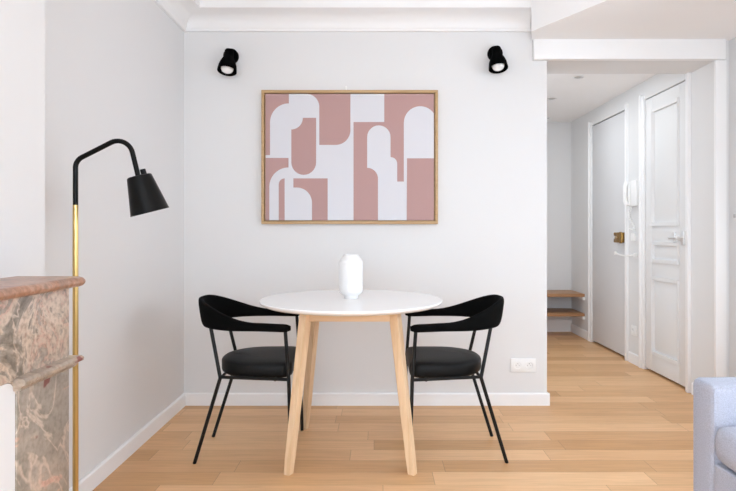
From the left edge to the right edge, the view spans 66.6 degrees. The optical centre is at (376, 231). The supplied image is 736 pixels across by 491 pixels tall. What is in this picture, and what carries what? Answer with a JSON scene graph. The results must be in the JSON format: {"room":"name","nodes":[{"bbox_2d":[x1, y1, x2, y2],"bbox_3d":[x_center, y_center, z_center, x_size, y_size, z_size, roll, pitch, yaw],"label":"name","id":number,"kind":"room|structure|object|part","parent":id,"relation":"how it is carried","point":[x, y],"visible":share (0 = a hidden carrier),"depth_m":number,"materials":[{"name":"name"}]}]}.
{"room":"dining room","nodes":[
{"label":"dining room","id":0,"kind":"room"},
{"bbox_2d":[0,0,44,277],"bbox_3d":[-1.121,-0.150,0.927,0.161,2.460,1.654,0,0,0],"label":"wall","id":1,"kind":"structure","parent":0,"point":[22,22],"depth_m":1.64,"materials":[{"name":"white paint"}]},
{"bbox_2d":[45,0,183,487],"bbox_3d":[-1.301,-0.150,0.693,0.200,2.460,5.586,0,0,0],"label":"wall","id":2,"kind":"structure","parent":0,"point":[114,69],"depth_m":2.59,"materials":[{"name":"white paint"}]},
{"bbox_2d":[69,393,185,490],"bbox_3d":[-1.194,1.042,2.620,0.015,0.076,1.732,0,0,0],"label":"baseboard","id":3,"kind":"structure","parent":2,"relation":"attached to","point":[91,480],"depth_m":2.67,"materials":[{"name":"white paint"}]},
{"bbox_2d":[92,332,692,490],"bbox_3d":[0.544,1.130,2.075,3.891,0.100,8.350,0,0,0],"label":"floor","id":4,"kind":"structure","parent":0,"point":[610,423],"depth_m":2.84,"materials":[{"name":"brown wood"}]},
{"bbox_2d":[0,276,85,490],"bbox_3d":[-0.939,0.605,0.860,0.202,0.951,1.536,0,0,0],"label":"fireplace","id":5,"kind":"object","parent":4,"relation":"on","point":[36,361],"visible":1,"depth_m":1.42,"materials":[{"name":"orange stone"}]},
{"bbox_2d":[0,276,85,300],"bbox_3d":[-0.939,0.143,0.860,0.202,0.028,1.536,0,0,0],"label":"mantel shelf","id":6,"kind":"object","parent":5,"relation":"attached to","point":[16,288],"depth_m":1.44,"materials":[{"name":"pink stone"}]},
{"bbox_2d":[72,139,168,490],"bbox_3d":[-0.965,0.374,2.100,0.426,1.412,0.400,0,0,0],"label":"floor lamp","id":7,"kind":"object","parent":4,"relation":"on","point":[144,194],"visible":1,"depth_m":1.99,"materials":[{"name":"black metal"}]},
{"bbox_3d":[-0.965,-0.212,2.000,0.242,0.239,0.018,0,0,0],"label":"arm","id":8,"kind":"part","parent":7,"relation":"part of","materials":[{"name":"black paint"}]},
{"bbox_2d":[140,169,146,173],"bbox_3d":[-0.838,-0.212,2.009,0.024,0.028,0.022,0,0,0],"label":"switch","id":9,"kind":"object","parent":7,"relation":"attached to","point":[143,171],"depth_m":2.00,"materials":[{"name":"black plastic"}]},
{"bbox_3d":[-0.821,-0.130,2.017,0.139,0.159,0.135,0,0,0],"label":"lamp shade","id":10,"kind":"part","parent":7,"relation":"part of","materials":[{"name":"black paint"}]},
{"bbox_2d":[193,295,303,463],"bbox_3d":[-0.633,0.701,2.785,0.486,0.762,0.515,0,0,-2],"label":"dining chair","id":11,"kind":"object","parent":4,"relation":"on","point":[269,363],"visible":0.88,"depth_m":2.61,"materials":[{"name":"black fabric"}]},
{"bbox_3d":[-0.788,0.878,2.600,0.141,0.409,0.017,0,0,6],"label":"leg","id":12,"kind":"part","parent":11,"relation":"part of","materials":[{"name":"black metal"}]},
{"bbox_3d":[-0.752,0.560,2.605,0.074,0.244,0.017,0,0,24],"label":"post","id":13,"kind":"part","parent":11,"relation":"part of","materials":[{"name":"black metal"}]},
{"bbox_3d":[-0.800,0.878,2.958,0.141,0.409,0.017,0,0,-10],"label":"leg","id":14,"kind":"part","parent":11,"relation":"part of","materials":[{"name":"black metal"}]},
{"bbox_3d":[-0.764,0.560,2.956,0.074,0.244,0.017,0,0,-28],"label":"post","id":15,"kind":"part","parent":11,"relation":"part of","materials":[{"name":"black metal"}]},
{"bbox_3d":[-0.639,0.389,2.784,0.474,0.139,0.515,0,0,-2],"label":"backrest","id":16,"kind":"part","parent":11,"relation":"part of","materials":[{"name":"black fabric"}]},
{"bbox_3d":[-0.573,0.676,2.787,0.329,0.019,0.503,0,0,-2],"label":"seat frame","id":17,"kind":"part","parent":11,"relation":"part of","materials":[{"name":"black metal"}]},
{"bbox_3d":[-0.583,0.642,2.786,0.361,0.075,0.414,0,0,-2],"label":"seat","id":18,"kind":"part","parent":11,"relation":"part of","materials":[{"name":"black leather"}]},
{"bbox_3d":[-0.404,0.760,2.549,0.047,0.641,0.018,0,0,12],"label":"leg","id":19,"kind":"part","parent":11,"relation":"part of","materials":[{"name":"black"}]},
{"bbox_3d":[-0.421,0.760,3.036,0.047,0.641,0.018,0,0,-16],"label":"leg","id":20,"kind":"part","parent":11,"relation":"part of","materials":[{"name":"black metal"}]},
{"bbox_2d":[259,290,442,475],"bbox_3d":[-0.125,0.707,2.780,0.900,0.746,0.900,0,0,0],"label":"dining table","id":21,"kind":"object","parent":4,"relation":"on","point":[313,307],"visible":0.98,"depth_m":2.54,"materials":[{"name":"white paint"}]},
{"bbox_3d":[-0.357,0.719,2.532,0.048,0.723,0.143,0,0,42],"label":"leg","id":22,"kind":"part","parent":21,"relation":"part of","materials":[{"name":"brown wood"}]},
{"bbox_3d":[-0.360,0.719,3.028,0.050,0.723,0.150,0,0,-44],"label":"leg","id":23,"kind":"part","parent":21,"relation":"part of","materials":[{"name":"brown wood"}]},
{"bbox_2d":[339,254,362,298],"bbox_3d":[-0.130,0.224,2.800,0.118,0.220,0.118,0,0,0],"label":"vase","id":24,"kind":"object","parent":21,"relation":"on","point":[350,265],"visible":1,"depth_m":2.75,"materials":[{"name":"white ceramic"}]},
{"bbox_3d":[0.116,0.719,3.031,0.048,0.723,0.153,0,0,42],"label":"leg","id":25,"kind":"part","parent":21,"relation":"part of","materials":[{"name":"brown wood"}]},
{"bbox_3d":[0.117,0.719,2.535,0.125,0.723,0.120,0,0,0],"label":"leg","id":26,"kind":"part","parent":21,"relation":"part of","materials":[{"name":"brown wood"}]},
{"bbox_2d":[405,294,508,462],"bbox_3d":[0.383,0.701,2.785,0.486,0.762,0.515,0,0,0],"label":"dining chair","id":27,"kind":"object","parent":4,"relation":"on","point":[425,363],"visible":0.94,"depth_m":2.61,"materials":[{"name":"black leather"}]},
{"bbox_3d":[0.162,0.760,3.029,0.047,0.641,0.018,0,0,14],"label":"leg","id":28,"kind":"part","parent":27,"relation":"part of","materials":[{"name":"black metal"}]},
{"bbox_3d":[0.162,0.760,2.541,0.047,0.641,0.018,0,0,-14],"label":"leg","id":29,"kind":"part","parent":27,"relation":"part of","materials":[{"name":"black"}]},
{"bbox_3d":[0.333,0.642,2.785,0.361,0.075,0.414,0,0,0],"label":"seat","id":30,"kind":"part","parent":27,"relation":"part of","materials":[{"name":"black leather"}]},
{"bbox_3d":[0.323,0.676,2.785,0.329,0.019,0.503,0,0,0],"label":"seat frame","id":31,"kind":"part","parent":27,"relation":"part of","materials":[{"name":"black metal"}]},
{"bbox_3d":[0.389,0.389,2.785,0.474,0.139,0.515,0,0,0],"label":"backrest","id":32,"kind":"part","parent":27,"relation":"part of","materials":[{"name":"black fabric"}]},
{"bbox_3d":[0.508,0.560,2.961,0.074,0.244,0.017,0,0,26],"label":"post","id":33,"kind":"part","parent":27,"relation":"part of","materials":[{"name":"black metal"}]},
{"bbox_3d":[0.544,0.878,2.964,0.141,0.409,0.017,0,0,8],"label":"leg","id":34,"kind":"part","parent":27,"relation":"part of","materials":[{"name":"black metal"}]},
{"bbox_3d":[0.508,0.560,2.610,0.074,0.244,0.017,0,0,-26],"label":"post","id":35,"kind":"part","parent":27,"relation":"part of","materials":[{"name":"black metal"}]},
{"bbox_3d":[0.544,0.878,2.606,0.141,0.409,0.017,0,0,-8],"label":"leg","id":36,"kind":"part","parent":27,"relation":"part of","materials":[{"name":"black metal"}]},
{"bbox_2d":[693,377,735,490],"bbox_3d":[1.521,0.665,1.010,1.002,0.830,1.700,0,0,0],"label":"sofa","id":37,"kind":"object","parent":4,"relation":"on","point":[714,398],"visible":1,"depth_m":1.75,"materials":[{"name":"blue"}]},
{"bbox_2d":[715,426,735,471],"bbox_3d":[1.391,0.645,1.370,0.742,0.149,0.710,0,0,0],"label":"seat cushion","id":38,"kind":"object","parent":37,"relation":"on","point":[725,436],"depth_m":1.66,"materials":[{"name":"grey fabric"}]},
{"bbox_2d":[184,32,728,392],"bbox_3d":[0.544,-0.150,3.628,3.891,2.460,0.284,0,0,0],"label":"wall","id":39,"kind":"structure","parent":0,"point":[489,237],"depth_m":3.49,"materials":[{"name":"white paint"}]},
{"bbox_2d":[217,48,238,75],"bbox_3d":[-0.907,-1.044,3.407,0.116,0.180,0.158,0,0,0],"label":"wall lamp","id":40,"kind":"object","parent":39,"relation":"attached to","point":[227,66],"visible":1,"depth_m":3.38,"materials":[{"name":"black metal"}]},
{"bbox_3d":[-0.906,-1.008,3.389,0.076,0.102,0.076,0,0,0],"label":"bulb","id":41,"kind":"part","parent":40,"relation":"part of","materials":[{"name":"white glass"}]},
{"bbox_3d":[-0.905,-1.087,3.465,0.094,0.094,0.042,0,0,0],"label":"wall plate","id":42,"kind":"part","parent":40,"relation":"part of","materials":[{"name":"black metal"}]},
{"bbox_2d":[154,0,530,31],"bbox_3d":[-0.123,-1.311,2.620,2.156,0.138,1.732,0,0,0],"label":"trim","id":43,"kind":"structure","parent":39,"relation":"attached to","point":[189,15],"depth_m":3.42,"materials":[{"name":"white paint"}]},
{"bbox_2d":[186,392,549,405],"bbox_3d":[-0.057,1.042,3.620,2.259,0.076,0.299,0,0,0],"label":"baseboard","id":44,"kind":"structure","parent":39,"relation":"attached to","point":[192,399],"depth_m":3.47,"materials":[{"name":"white paint"}]},
{"bbox_2d":[487,45,507,73],"bbox_3d":[0.733,-1.060,3.407,0.116,0.180,0.158,0,0,0],"label":"wall lamp","id":45,"kind":"object","parent":39,"relation":"attached to","point":[497,63],"visible":1,"depth_m":3.38,"materials":[{"name":"black metal"}]},
{"bbox_3d":[0.732,-1.103,3.465,0.094,0.094,0.042,0,0,0],"label":"wall plate","id":46,"kind":"part","parent":45,"relation":"part of","materials":[{"name":"black metal"}]},
{"bbox_3d":[0.732,-1.024,3.389,0.076,0.102,0.076,0,0,0],"label":"bulb","id":47,"kind":"part","parent":45,"relation":"part of","materials":[{"name":"white glass"}]},
{"bbox_2d":[511,358,535,371],"bbox_3d":[0.909,0.831,3.476,0.156,0.084,0.020,0,0,0],"label":"wall socket","id":48,"kind":"object","parent":39,"relation":"attached to","point":[517,364],"visible":1,"depth_m":3.48,"materials":[{"name":"white plastic"}]},
{"bbox_2d":[532,39,725,60],"bbox_3d":[1.557,-1.124,3.467,1.182,0.124,0.042,0,0,0],"label":"ceiling beam","id":49,"kind":"structure","parent":39,"relation":"attached to","point":[542,49],"depth_m":3.45,"materials":[{"name":"white paint"}]},
{"bbox_2d":[714,60,725,376],"bbox_3d":[2.131,0.009,3.477,0.068,2.142,0.022,0,0,0],"label":"trim","id":50,"kind":"structure","parent":39,"relation":"attached to","point":[719,65],"depth_m":3.47,"materials":[{"name":"white paint"}]},
{"bbox_3d":[-0.193,-0.881,3.479,0.012,0.046,0.013,0,0,0],"label":"hook","id":51,"kind":"object","parent":39,"relation":"attached to","visible":0},
{"bbox_2d":[261,90,437,223],"bbox_3d":[-0.169,-0.460,3.468,1.090,0.826,0.034,0,0,0],"label":"framed picture","id":52,"kind":"object","parent":51,"relation":"hanging from","point":[328,156],"visible":1,"depth_m":3.46,"materials":[{"name":"pink paper"}]},
{"bbox_2d":[547,122,570,318],"bbox_3d":[1.470,-0.051,6.100,2.040,2.263,0.100,0,0,0],"label":"wall","id":53,"kind":"structure","parent":0,"point":[558,133],"depth_m":6.05,"materials":[{"name":"white paint"}]},
{"bbox_2d":[547,319,571,331],"bbox_3d":[1.325,1.015,6.043,1.550,0.130,0.014,0,0,0],"label":"baseboard","id":54,"kind":"structure","parent":53,"relation":"attached to","point":[553,325],"depth_m":6.04,"materials":[{"name":"white paint"}]},
{"bbox_2d":[547,308,584,319],"bbox_3d":[1.375,0.859,5.849,1.449,0.062,0.399,0,0,0],"label":"wall shelf","id":55,"kind":"object","parent":53,"relation":"attached to","point":[550,311],"visible":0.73,"depth_m":5.72,"materials":[{"name":"brown wood"}]},
{"bbox_2d":[547,290,584,299],"bbox_3d":[1.375,0.662,5.849,1.449,0.062,0.399,0,0,0],"label":"wall shelf","id":56,"kind":"object","parent":53,"relation":"attached to","point":[550,293],"visible":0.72,"depth_m":5.70,"materials":[{"name":"brown wood"}]},
{"bbox_2d":[547,74,655,121],"bbox_3d":[1.420,-1.233,5.010,2.140,0.100,2.480,0,0,0],"label":"ceiling","id":57,"kind":"structure","parent":0,"point":[576,98],"depth_m":4.73,"materials":[{"name":"white paint"}]},
{"bbox_2d":[572,76,583,78],"bbox_3d":[1.540,-1.180,4.290,0.088,0.006,0.088,0,0,0],"label":"recessed light","id":58,"kind":"object","parent":57,"relation":"in","point":[574,77],"visible":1,"depth_m":4.29,"materials":[{"name":"white plastic"}]},
{"bbox_2d":[571,74,684,368],"bbox_3d":[2.190,-0.051,4.910,0.180,2.263,2.280,0,0,0],"label":"wall","id":59,"kind":"structure","parent":0,"point":[656,84],"depth_m":5.48,"materials":[{"name":"white paint"}]},
{"bbox_2d":[571,324,638,366],"bbox_3d":[2.094,1.038,5.251,0.012,0.085,1.598,0,0,0],"label":"baseboard","id":60,"kind":"structure","parent":59,"relation":"attached to","point":[633,358],"depth_m":5.58,"materials":[{"name":"white paint"}]},
{"bbox_2d":[591,111,624,355],"bbox_3d":[2.096,0.018,5.096,0.097,2.083,0.753,0,0,0],"label":"door","id":61,"kind":"structure","parent":59,"relation":"in","point":[608,136],"depth_m":5.07,"materials":[{"name":"white paint"}]},
{"bbox_2d":[614,251,636,256],"bbox_3d":[2.086,0.193,4.715,0.028,0.036,0.400,0,0,0],"label":"chain","id":62,"kind":"object","parent":61,"relation":"attached to","point":[615,252],"visible":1,"depth_m":4.66,"materials":[{"name":"white plastic"}]},
{"bbox_2d":[588,103,628,360],"bbox_3d":[2.098,0.002,5.098,0.044,2.157,0.847,0,0,0],"label":"trim","id":63,"kind":"structure","parent":59,"relation":"attached to","point":[590,126],"depth_m":4.68,"materials":[{"name":"white paint"}]},
{"bbox_2d":[623,180,638,240],"bbox_3d":[2.062,-0.170,4.566,0.076,0.490,0.162,0,0,0],"label":"intercom","id":64,"kind":"object","parent":59,"relation":"attached to","point":[631,188],"visible":1,"depth_m":4.56,"materials":[{"name":"white plastic"}]},
{"bbox_3d":[2.088,-0.109,4.590,0.023,0.207,0.114,0,0,0],"label":"cord","id":65,"kind":"part","parent":64,"relation":"part of","materials":[{"name":"white plastic"}]},
{"bbox_2d":[631,325,636,335],"bbox_3d":[2.090,0.807,4.565,0.020,0.082,0.082,0,0,0],"label":"wall socket","id":66,"kind":"object","parent":59,"relation":"attached to","point":[633,328],"visible":1,"depth_m":4.55,"materials":[{"name":"white plastic"}]},
{"bbox_2d":[639,73,690,392],"bbox_3d":[2.098,0.002,4.096,0.044,2.157,0.706,0,0,0],"label":"trim","id":67,"kind":"structure","parent":59,"relation":"attached to","point":[642,102],"depth_m":3.78,"materials":[{"name":"white paint"}]},
{"bbox_2d":[646,81,684,386],"bbox_3d":[2.092,0.018,4.091,0.094,2.089,0.594,0,0,0],"label":"door","id":68,"kind":"structure","parent":59,"relation":"in","point":[665,111],"depth_m":4.08,"materials":[{"name":"white paint"}]},
{"bbox_3d":[2.075,0.045,3.893,0.061,0.100,0.145,0,0,0],"label":"handle","id":69,"kind":"part","parent":68,"relation":"part of","materials":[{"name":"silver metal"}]},
{"bbox_2d":[531,0,735,40],"bbox_3d":[1.552,-1.283,2.329,1.275,0.194,2.314,0,0,0],"label":"ceiling","id":70,"kind":"structure","parent":0,"point":[550,19],"depth_m":3.18,"materials":[{"name":"white paint"}]},
{"bbox_2d":[729,37,735,376],"bbox_3d":[2.290,-0.150,0.693,0.200,2.460,5.586,0,0,0],"label":"wall","id":71,"kind":"structure","parent":0,"point":[732,43],"depth_m":3.45,"materials":[{"name":"white paint"}]},
{"bbox_2d":[732,211,735,220],"bbox_3d":[2.183,-0.095,3.415,0.013,0.064,0.064,0,0,0],"label":"light switch","id":72,"kind":"object","parent":71,"relation":"attached to","point":[733,212],"visible":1,"depth_m":3.42,"materials":[{"name":"white paint"}]}
]}

